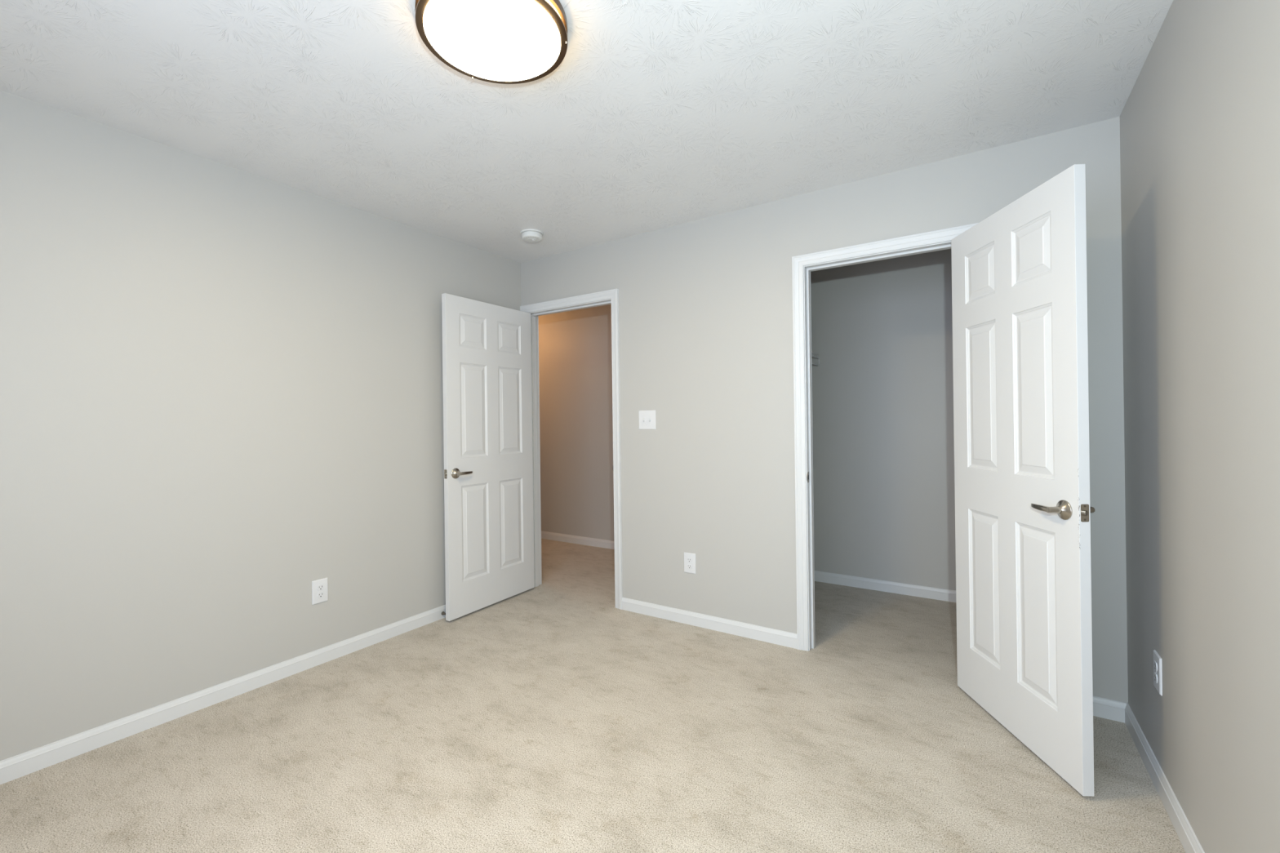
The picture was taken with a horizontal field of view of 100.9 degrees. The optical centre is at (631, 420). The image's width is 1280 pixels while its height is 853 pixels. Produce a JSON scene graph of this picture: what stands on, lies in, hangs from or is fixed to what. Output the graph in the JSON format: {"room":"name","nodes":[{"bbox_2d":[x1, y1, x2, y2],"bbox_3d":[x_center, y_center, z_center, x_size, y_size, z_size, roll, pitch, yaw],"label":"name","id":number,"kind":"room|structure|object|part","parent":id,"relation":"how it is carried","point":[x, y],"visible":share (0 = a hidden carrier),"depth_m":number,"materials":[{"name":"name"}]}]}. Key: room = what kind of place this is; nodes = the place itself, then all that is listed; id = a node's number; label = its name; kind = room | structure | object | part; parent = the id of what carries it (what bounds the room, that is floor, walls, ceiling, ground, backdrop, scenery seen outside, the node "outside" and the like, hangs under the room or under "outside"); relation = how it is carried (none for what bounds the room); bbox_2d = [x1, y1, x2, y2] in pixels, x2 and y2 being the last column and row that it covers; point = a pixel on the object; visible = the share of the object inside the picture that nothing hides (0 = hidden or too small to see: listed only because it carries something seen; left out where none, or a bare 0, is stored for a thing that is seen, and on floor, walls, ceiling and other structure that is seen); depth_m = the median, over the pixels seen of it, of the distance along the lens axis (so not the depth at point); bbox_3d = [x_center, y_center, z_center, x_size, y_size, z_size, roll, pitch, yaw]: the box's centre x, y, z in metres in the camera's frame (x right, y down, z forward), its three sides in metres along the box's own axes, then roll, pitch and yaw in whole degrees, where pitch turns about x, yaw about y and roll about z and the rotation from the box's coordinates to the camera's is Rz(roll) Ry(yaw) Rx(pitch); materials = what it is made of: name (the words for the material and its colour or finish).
{"room":"empty bedroom","nodes":[
{"label":"empty bedroom","id":0,"kind":"room"},
{"bbox_2d":[0,89,520,760],"bbox_3d":[-1.879,0.048,2.485,0.115,2.440,3.660,-1,0,33],"label":"wall","id":1,"kind":"structure","parent":0,"point":[221,391],"depth_m":2.31,"materials":[{"name":"grey paint"}]},
{"bbox_2d":[0,604,445,784],"bbox_3d":[-1.777,1.228,2.499,0.013,0.078,3.540,-1,0,33],"label":"baseboard","id":2,"kind":"structure","parent":1,"relation":"attached to","point":[28,762],"depth_m":2.29,"materials":[{"name":"white paint"}]},
{"bbox_2d":[311,577,328,604],"bbox_3d":[-1.620,0.889,2.748,0.009,0.122,0.080,-1,0,33],"label":"wall outlet","id":3,"kind":"object","parent":1,"relation":"attached to","point":[319,587],"visible":1,"depth_m":2.74,"materials":[{"name":"white plastic"}]},
{"bbox_2d":[316,584,324,591],"bbox_3d":[-1.618,0.869,2.746,0.004,0.028,0.034,-1,0,33],"label":"receptacle","id":4,"kind":"object","parent":3,"relation":"attached to","point":[319,587],"depth_m":2.74,"materials":[{"name":"white plastic"}]},
{"bbox_2d":[317,591,324,598],"bbox_3d":[-1.617,0.908,2.746,0.004,0.028,0.034,-1,0,33],"label":"receptacle","id":5,"kind":"object","parent":3,"relation":"attached to","point":[320,594],"depth_m":2.75,"materials":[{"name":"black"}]},
{"bbox_2d":[0,0,1173,262],"bbox_3d":[-1.048,-1.208,2.777,5.980,0.050,5.080,-1,0,33],"label":"ceiling","id":6,"kind":"structure","parent":0,"point":[655,114],"depth_m":1.94,"materials":[{"name":"white paint"}]},
{"bbox_2d":[415,0,567,84],"bbox_3d":[-0.412,-1.162,1.578,0.436,0.061,0.436,-1,0,33],"label":"ceiling light","id":7,"kind":"object","parent":6,"relation":"attached to","point":[504,42],"visible":1,"depth_m":1.56,"materials":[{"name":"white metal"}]},
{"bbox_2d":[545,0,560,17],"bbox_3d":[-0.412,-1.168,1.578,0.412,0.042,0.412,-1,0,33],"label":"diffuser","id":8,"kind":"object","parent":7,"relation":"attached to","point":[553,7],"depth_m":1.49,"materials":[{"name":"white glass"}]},
{"bbox_2d":[520,228,543,242],"bbox_3d":[-0.635,-1.164,3.355,0.146,0.048,0.146,-1,0,33],"label":"smoke detector","id":9,"kind":"object","parent":6,"relation":"attached to","point":[530,235],"visible":1,"depth_m":3.31,"materials":[{"name":"white plastic"}]},
{"bbox_2d":[0,538,1185,852],"bbox_3d":[-1.015,1.272,2.774,5.980,0.030,5.080,-1,0,33],"label":"floor","id":10,"kind":"structure","parent":0,"point":[550,717],"depth_m":1.96,"materials":[{"name":"beige carpet"}]},
{"bbox_2d":[537,248,955,590],"bbox_3d":[0.009,0.025,4.350,5.980,2.440,1.305,-1,0,33],"label":"wall","id":11,"kind":"structure","parent":0,"point":[883,433],"depth_m":3.86,"materials":[{"name":"grey paint"}]},
{"bbox_2d":[541,530,614,549],"bbox_3d":[-0.826,1.218,4.839,3.820,0.078,1.185,-1,0,33],"label":"baseboard","id":12,"kind":"structure","parent":11,"relation":"attached to","point":[605,544],"depth_m":5.35,"materials":[{"name":"white paint"}]},
{"bbox_2d":[811,351,819,365],"bbox_3d":[0.992,-0.341,3.646,0.334,0.308,1.056,-1,0,33],"label":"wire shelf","id":13,"kind":"object","parent":11,"relation":"attached to","point":[815,355],"visible":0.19,"depth_m":3.92,"materials":[{"name":"grey metal"}]},
{"bbox_2d":[814,570,955,602],"bbox_3d":[1.615,1.184,3.205,1.825,0.078,1.150,-1,0,33],"label":"baseboard","id":14,"kind":"structure","parent":11,"relation":"attached to","point":[943,594],"depth_m":3.75,"materials":[{"name":"white paint"}]},
{"bbox_2d":[520,116,1128,702],"bbox_3d":[-0.340,0.029,3.730,5.880,2.440,0.115,-1,0,33],"label":"wall","id":15,"kind":"structure","parent":0,"point":[706,344],"depth_m":2.98,"materials":[{"name":"grey paint"}]},
{"bbox_2d":[441,293,533,621],"bbox_3d":[-0.949,0.226,3.598,0.147,2.032,0.782,-1,0,33],"label":"door","id":16,"kind":"structure","parent":15,"relation":"in","point":[486,348],"depth_m":3.54,"materials":[{"name":"white paint"}]},
{"bbox_3d":[-1.156,0.335,3.280,0.025,0.057,0.002,-1,0,33],"label":"latch plate","id":17,"kind":"part","parent":16,"relation":"part of","materials":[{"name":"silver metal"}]},
{"bbox_3d":[-1.101,0.334,3.316,0.020,0.065,0.065,-1,0,33],"label":"handle","id":18,"kind":"part","parent":16,"relation":"part of","materials":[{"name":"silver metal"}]},
{"bbox_3d":[-1.053,0.334,3.340,0.039,0.022,0.115,-1,0,33],"label":"lever","id":19,"kind":"part","parent":16,"relation":"part of","materials":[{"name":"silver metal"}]},
{"bbox_2d":[520,288,622,609],"bbox_3d":[-0.415,0.194,3.781,0.892,2.112,0.149,-1,0,33],"label":"door frame","id":20,"kind":"structure","parent":15,"relation":"attached to","point":[610,296],"depth_m":3.65,"materials":[{"name":"white paint"}]},
{"bbox_2d":[638,409,656,429],"bbox_3d":[0.093,-0.002,3.363,0.126,0.123,0.020,-1,0,33],"label":"light switch","id":21,"kind":"object","parent":15,"relation":"attached to","point":[646,418],"visible":1,"depth_m":3.36,"materials":[{"name":"white plastic"}]},
{"bbox_2d":[684,552,696,573],"bbox_3d":[0.350,0.868,3.207,0.080,0.122,0.009,-1,0,33],"label":"wall outlet","id":22,"kind":"object","parent":15,"relation":"attached to","point":[689,558],"visible":1,"depth_m":3.20,"materials":[{"name":"white plastic"}]},
{"bbox_2d":[686,564,692,568],"bbox_3d":[0.349,0.887,3.205,0.034,0.028,0.004,-1,0,33],"label":"receptacle","id":23,"kind":"object","parent":22,"relation":"attached to","point":[688,566],"depth_m":3.20,"materials":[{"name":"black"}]},
{"bbox_2d":[686,557,692,562],"bbox_3d":[0.348,0.848,3.205,0.034,0.028,0.004,-1,0,33],"label":"receptacle","id":24,"kind":"object","parent":22,"relation":"attached to","point":[688,559],"depth_m":3.20,"materials":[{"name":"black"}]},
{"bbox_2d":[621,597,797,648],"bbox_3d":[0.414,1.200,3.165,1.147,0.078,0.013,-1,0,33],"label":"baseboard","id":25,"kind":"structure","parent":15,"relation":"attached to","point":[766,634],"depth_m":3.12,"materials":[{"name":"white paint"}]},
{"bbox_2d":[791,222,977,651],"bbox_3d":[1.265,0.170,2.671,0.841,2.112,0.149,-1,0,33],"label":"door frame","id":26,"kind":"structure","parent":15,"relation":"attached to","point":[802,265],"depth_m":2.83,"materials":[{"name":"white paint"}]},
{"bbox_2d":[951,164,1094,796],"bbox_3d":[1.469,0.193,2.053,0.147,2.032,0.731,-1,0,3],"label":"door","id":27,"kind":"structure","parent":15,"relation":"in","point":[1023,510],"depth_m":1.93,"materials":[{"name":"white paint"}]},
{"bbox_3d":[1.405,0.299,1.806,0.038,0.022,0.114,-1,0,3],"label":"lever","id":28,"kind":"part","parent":27,"relation":"part of","materials":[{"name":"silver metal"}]},
{"bbox_3d":[1.430,0.299,1.759,0.018,0.065,0.065,-1,0,3],"label":"handle","id":29,"kind":"part","parent":27,"relation":"part of","materials":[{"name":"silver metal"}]},
{"bbox_3d":[1.454,0.298,1.698,0.025,0.057,0.002,-1,0,3],"label":"latch plate","id":30,"kind":"part","parent":27,"relation":"part of","materials":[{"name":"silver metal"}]},
{"bbox_3d":[1.513,0.298,1.801,0.038,0.022,0.114,-1,0,3],"label":"lever","id":31,"kind":"part","parent":27,"relation":"part of","materials":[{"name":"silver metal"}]},
{"bbox_2d":[1093,696,1127,723],"bbox_3d":[1.793,1.180,2.253,0.478,0.078,0.013,-1,0,33],"label":"baseboard","id":32,"kind":"structure","parent":15,"relation":"attached to","point":[1103,708],"depth_m":2.15,"materials":[{"name":"white paint"}]},
{"bbox_2d":[1120,0,1279,852],"bbox_3d":[1.022,0.007,0.568,0.120,2.440,3.660,-1,0,33],"label":"wall","id":33,"kind":"structure","parent":0,"point":[1200,117],"depth_m":1.35,"materials":[{"name":"grey paint"}]},
{"bbox_2d":[1153,649,1162,696],"bbox_3d":[1.737,0.834,1.750,0.009,0.122,0.080,-1,0,33],"label":"wall outlet","id":34,"kind":"object","parent":33,"relation":"attached to","point":[1157,676],"visible":1,"depth_m":1.73,"materials":[{"name":"white plastic"}]},
{"bbox_2d":[1153,672,1157,683],"bbox_3d":[1.735,0.854,1.751,0.004,0.028,0.034,-1,0,33],"label":"receptacle","id":35,"kind":"object","parent":34,"relation":"attached to","point":[1155,674],"depth_m":1.75,"materials":[{"name":"white plastic"}]},
{"bbox_2d":[1153,660,1157,671],"bbox_3d":[1.735,0.815,1.751,0.004,0.028,0.034,-1,0,33],"label":"receptacle","id":36,"kind":"object","parent":34,"relation":"attached to","point":[1155,662],"depth_m":1.75,"materials":[{"name":"white plastic"}]},
{"bbox_2d":[1124,702,1204,852],"bbox_3d":[1.015,1.189,0.653,0.013,0.078,3.540,-1,0,33],"label":"baseboard","id":37,"kind":"structure","parent":33,"relation":"attached to","point":[1188,840],"depth_m":1.68,"materials":[{"name":"white paint"}]}
]}

